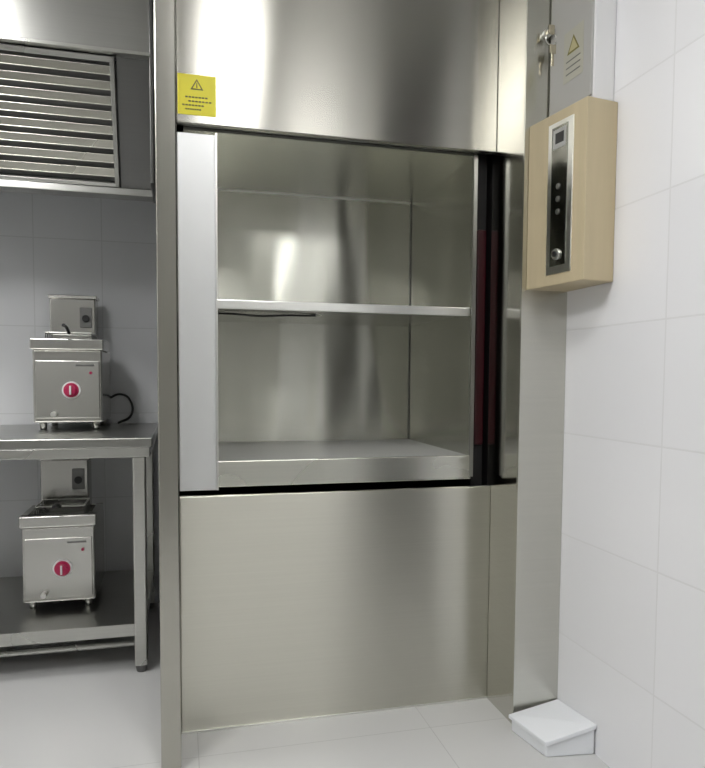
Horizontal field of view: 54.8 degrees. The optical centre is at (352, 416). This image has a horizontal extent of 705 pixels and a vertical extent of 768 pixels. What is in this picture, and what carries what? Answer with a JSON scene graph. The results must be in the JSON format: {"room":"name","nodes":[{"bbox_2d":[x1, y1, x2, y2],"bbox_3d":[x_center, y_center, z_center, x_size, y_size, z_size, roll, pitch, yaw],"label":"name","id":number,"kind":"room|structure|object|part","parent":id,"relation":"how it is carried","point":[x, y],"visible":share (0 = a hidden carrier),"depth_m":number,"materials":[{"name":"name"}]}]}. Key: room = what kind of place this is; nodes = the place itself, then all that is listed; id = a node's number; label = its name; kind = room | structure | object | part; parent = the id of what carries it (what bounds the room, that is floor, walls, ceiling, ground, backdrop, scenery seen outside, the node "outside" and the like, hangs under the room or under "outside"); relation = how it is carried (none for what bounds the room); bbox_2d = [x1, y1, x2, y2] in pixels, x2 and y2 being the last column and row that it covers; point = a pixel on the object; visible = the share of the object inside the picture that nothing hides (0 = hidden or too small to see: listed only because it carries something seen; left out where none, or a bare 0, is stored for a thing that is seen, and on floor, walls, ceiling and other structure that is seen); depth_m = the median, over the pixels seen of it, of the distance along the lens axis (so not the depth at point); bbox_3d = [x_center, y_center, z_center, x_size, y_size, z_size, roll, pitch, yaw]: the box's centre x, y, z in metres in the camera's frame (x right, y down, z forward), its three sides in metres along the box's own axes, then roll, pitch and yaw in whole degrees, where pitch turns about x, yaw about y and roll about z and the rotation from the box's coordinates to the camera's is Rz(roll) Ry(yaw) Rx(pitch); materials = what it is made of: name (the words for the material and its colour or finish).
{"room":"commercial kitchen","nodes":[
{"label":"commercial kitchen","id":0,"kind":"room"},
{"bbox_2d":[0,43,159,601],"bbox_3d":[-1.519,-0.481,3.575,3.819,3.000,0.100,0,3,-14],"label":"wall","id":1,"kind":"structure","parent":0,"point":[105,249],"depth_m":3.54,"materials":[{"name":"tile"}]},
{"bbox_2d":[0,602,609,767],"bbox_3d":[-0.750,1.236,0.797,3.919,0.100,6.050,0,3,-14],"label":"floor","id":2,"kind":"structure","parent":0,"point":[84,708],"depth_m":2.37,"materials":[{"name":"tile"}]},
{"bbox_2d":[0,423,157,671],"bbox_3d":[-1.631,0.556,3.070,1.438,0.985,0.900,0,3,-14],"label":"work table","id":3,"kind":"object","parent":2,"relation":"on","point":[122,603],"visible":0.98,"depth_m":2.84,"materials":[{"name":"silver metal"}]},
{"bbox_2d":[19,458,104,608],"bbox_3d":[-1.327,0.518,3.127,0.316,0.648,0.484,0,3,-14],"label":"fryer","id":4,"kind":"object","parent":3,"relation":"on","point":[63,536],"visible":0.99,"depth_m":3.01,"materials":[{"name":"metal"}]},
{"bbox_2d":[40,591,47,598],"bbox_3d":[-1.347,0.777,2.970,0.024,0.024,0.040,0,3,-14],"label":"tap","id":5,"kind":"object","parent":4,"relation":"on","point":[43,594],"depth_m":2.96,"materials":[{"name":"metal"}]},
{"bbox_3d":[-1.292,0.663,2.995,0.276,0.265,0.008,0,3,-14],"label":"panel","id":6,"kind":"part","parent":4,"relation":"part of","materials":[{"name":"metal"}]},
{"bbox_3d":[-1.272,0.667,2.976,0.047,0.047,0.028,0,3,-14],"label":"knob","id":7,"kind":"part","parent":4,"relation":"part of","materials":[{"name":"pink"}]},
{"bbox_3d":[-1.276,0.666,2.993,0.080,0.080,0.006,0,3,-14],"label":"dial plate","id":8,"kind":"part","parent":4,"relation":"part of","materials":[{"name":"white"}]},
{"bbox_2d":[34,498,90,515],"bbox_3d":[-1.308,0.430,3.049,0.212,0.133,0.334,0,3,-14],"label":"basket","id":9,"kind":"object","parent":4,"relation":"on","point":[57,509],"depth_m":3.19,"materials":[{"name":"metal"}]},
{"bbox_3d":[-1.382,0.192,3.281,0.227,0.015,0.122,0,3,-14],"label":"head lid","id":10,"kind":"part","parent":4,"relation":"part of","materials":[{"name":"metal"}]},
{"bbox_2d":[74,476,81,483],"bbox_3d":[-1.308,0.300,3.243,0.036,0.036,0.012,0,3,-14],"label":"socket","id":11,"kind":"object","parent":4,"relation":"attached to","point":[77,479],"depth_m":3.24,"materials":[{"name":"black plastic"}]},
{"bbox_2d":[0,569,153,633],"bbox_3d":[-1.633,0.853,3.087,1.378,0.020,0.840,0,3,-14],"label":"shelf","id":12,"kind":"object","parent":3,"relation":"attached to","point":[111,611],"depth_m":2.98,"materials":[{"name":"metal"}]},
{"bbox_2d":[30,294,133,429],"bbox_3d":[-1.298,-0.273,3.295,0.422,0.648,0.527,0,3,-14],"label":"fryer","id":13,"kind":"object","parent":3,"relation":"on","point":[71,367],"visible":1,"depth_m":3.14,"materials":[{"name":"metal"}]},
{"bbox_2d":[50,412,56,416],"bbox_3d":[-1.364,-0.013,3.105,0.024,0.024,0.040,0,3,-14],"label":"tap","id":14,"kind":"object","parent":13,"relation":"on","point":[52,414],"depth_m":3.09,"materials":[{"name":"metal"}]},
{"bbox_3d":[-1.309,-0.126,3.130,0.276,0.265,0.008,0,3,-14],"label":"panel","id":15,"kind":"part","parent":13,"relation":"part of","materials":[{"name":"metal"}]},
{"bbox_3d":[-1.289,-0.123,3.111,0.047,0.047,0.028,0,3,-14],"label":"knob","id":16,"kind":"part","parent":13,"relation":"part of","materials":[{"name":"pink"}]},
{"bbox_2d":[45,323,96,338],"bbox_3d":[-1.325,-0.359,3.184,0.212,0.133,0.334,0,3,-14],"label":"basket","id":17,"kind":"object","parent":13,"relation":"on","point":[67,333],"depth_m":3.18,"materials":[{"name":"metal"}]},
{"bbox_3d":[-1.293,-0.124,3.128,0.080,0.080,0.006,0,3,-14],"label":"dial plate","id":18,"kind":"part","parent":13,"relation":"part of","materials":[{"name":"white"}]},
{"bbox_3d":[-1.399,-0.597,3.416,0.227,0.015,0.122,0,3,-14],"label":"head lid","id":19,"kind":"part","parent":13,"relation":"part of","materials":[{"name":"metal"}]},
{"bbox_2d":[82,315,89,321],"bbox_3d":[-1.325,-0.489,3.378,0.036,0.036,0.012,0,3,-14],"label":"socket","id":20,"kind":"object","parent":13,"relation":"attached to","point":[85,318],"depth_m":3.37,"materials":[{"name":"black plastic"}]},
{"bbox_3d":[-1.206,-0.046,3.556,0.103,0.157,0.097,2,4,32],"label":"power cord","id":21,"kind":"part","parent":13,"relation":"part of","materials":[{"name":"black plastic"}]},
{"bbox_3d":[-0.884,0.599,2.834,0.052,0.876,0.052,0,3,-14],"label":"leg","id":22,"kind":"part","parent":3,"relation":"part of","materials":[{"name":"metal"}]},
{"bbox_3d":[-1.082,0.553,3.613,0.052,0.876,0.052,0,3,-14],"label":"leg","id":23,"kind":"part","parent":3,"relation":"part of","materials":[{"name":"metal"}]},
{"bbox_2d":[154,0,566,767],"bbox_3d":[-0.062,-0.425,2.778,1.384,2.998,1.165,0,3,-14],"label":"lift","id":24,"kind":"object","parent":2,"relation":"on","point":[361,379],"visible":1,"depth_m":2.46,"materials":[{"name":"metal"}]},
{"bbox_3d":[-0.590,-0.393,2.170,0.062,2.998,0.245,0,3,-14],"label":"post","id":25,"kind":"part","parent":24,"relation":"part of","materials":[{"name":"metal"}]},
{"bbox_2d":[177,73,215,116],"bbox_3d":[-0.513,-1.062,2.244,0.124,0.130,0.003,0,3,-14],"label":"warning sticker","id":26,"kind":"object","parent":24,"relation":"attached to","point":[196,94],"visible":1,"depth_m":2.24,"materials":[{"name":"yellow"}]},
{"bbox_3d":[-0.036,0.680,2.482,1.147,0.827,0.022,0,3,-14],"label":"panel","id":27,"kind":"part","parent":24,"relation":"part of","materials":[{"name":"metal"}]},
{"bbox_3d":[-0.022,-1.438,2.359,1.147,0.927,0.022,0,3,-14],"label":"header panel","id":28,"kind":"part","parent":24,"relation":"part of","materials":[{"name":"metal"}]},
{"bbox_3d":[0.457,-0.374,2.575,0.015,1.206,0.009,0,3,-14],"label":"car edge trim","id":29,"kind":"part","parent":24,"relation":"part of","materials":[{"name":"metal"}]},
{"bbox_3d":[0.559,-0.403,2.468,0.018,2.998,0.233,0,3,-14],"label":"return panel","id":30,"kind":"part","parent":24,"relation":"part of","materials":[{"name":"metal"}]},
{"bbox_2d":[526,96,617,291],"bbox_3d":[0.711,-0.704,2.211,0.160,0.550,0.278,0,3,-14],"label":"control box","id":31,"kind":"object","parent":24,"relation":"attached to","point":[572,151],"visible":1,"depth_m":2.12,"materials":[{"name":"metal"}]},
{"bbox_2d":[552,248,559,259],"bbox_3d":[0.654,-0.522,2.183,0.010,0.036,0.036,-1,4,-23],"label":"switch","id":32,"kind":"object","parent":31,"relation":"attached to","point":[555,251],"depth_m":2.17,"materials":[{"name":"silver metal"}]},
{"bbox_3d":[0.657,-0.888,2.159,0.001,0.033,0.039,-1,4,-23],"label":"display glass","id":33,"kind":"part","parent":31,"relation":"part of","materials":[{"name":"black glass"}]},
{"bbox_3d":[0.662,-0.702,2.173,0.005,0.480,0.118,-1,4,-23],"label":"plate","id":34,"kind":"part","parent":31,"relation":"part of","materials":[{"name":"metal"}]},
{"bbox_2d":[509,699,596,756],"bbox_3d":[0.673,1.056,2.323,0.205,0.104,0.238,0,3,-14],"label":"box","id":35,"kind":"object","parent":2,"relation":"on","point":[553,728],"visible":1,"depth_m":2.27,"materials":[{"name":"white plastic"}]},
{"bbox_2d":[557,0,704,767],"bbox_3d":[1.111,-0.326,1.177,0.100,3.000,6.050,0,3,-14],"label":"wall","id":36,"kind":"structure","parent":0,"point":[631,653],"depth_m":1.99,"materials":[{"name":"white tile"}]},
{"bbox_2d":[550,0,615,115],"bbox_3d":[0.745,-1.424,2.197,0.090,0.891,0.239,0,3,-14],"label":"upper cabinet","id":37,"kind":"object","parent":36,"relation":"attached to","point":[585,30],"visible":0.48,"depth_m":2.14,"materials":[{"name":"grey metal"}]},
{"bbox_2d":[542,24,555,65],"bbox_3d":[0.660,-1.244,2.290,0.043,0.134,0.040,0,3,-14],"label":"keys","id":38,"kind":"object","parent":37,"relation":"hanging from","point":[547,33],"visible":1,"depth_m":2.27,"materials":[{"name":"metal"}]},
{"bbox_3d":[0.670,-1.196,2.277,0.008,0.040,0.003,0,3,-14],"label":"hanging key blade","id":39,"kind":"part","parent":38,"relation":"part of","materials":[{"name":"silver metal"}]},
{"bbox_3d":[0.710,-1.429,2.188,0.009,0.850,0.225,-1,3,-17],"label":"door","id":40,"kind":"part","parent":37,"relation":"part of","materials":[{"name":"grey paint"}]},
{"bbox_3d":[-0.730,-1.858,0.619,3.919,0.100,6.050,0,3,-14],"label":"ceiling","id":41,"kind":"structure","parent":0,"visible":0},
{"bbox_2d":[0,0,155,202],"bbox_3d":[-1.680,-1.446,2.930,1.607,0.998,0.952,0,3,-14],"label":"exhaust hood","id":42,"kind":"object","parent":41,"relation":"hanging from","point":[74,124],"visible":0.99,"depth_m":2.71,"materials":[{"name":"metal"}]},
{"bbox_3d":[-1.184,-1.407,2.621,0.505,0.033,0.043,0,3,-14],"label":"filter frame","id":43,"kind":"part","parent":42,"relation":"part of","materials":[{"name":"metal"}]},
{"bbox_3d":[-1.232,-0.984,2.825,0.505,0.028,0.041,0,3,-14],"label":"filter frame","id":44,"kind":"part","parent":42,"relation":"part of","materials":[{"name":"metal"}]},
{"bbox_3d":[-1.620,-1.197,2.680,1.595,0.470,0.200,0,3,-14],"label":"plate","id":45,"kind":"part","parent":42,"relation":"part of","materials":[{"name":"metal"}]},
{"bbox_3d":[-0.972,-1.198,2.782,0.018,0.465,0.227,0,3,-14],"label":"filter frame","id":46,"kind":"part","parent":42,"relation":"part of","materials":[{"name":"metal"}]},
{"bbox_3d":[-0.897,-1.201,2.806,0.130,0.472,0.208,0,3,-14],"label":"blank panel","id":47,"kind":"part","parent":42,"relation":"part of","materials":[{"name":"metal"}]}
]}

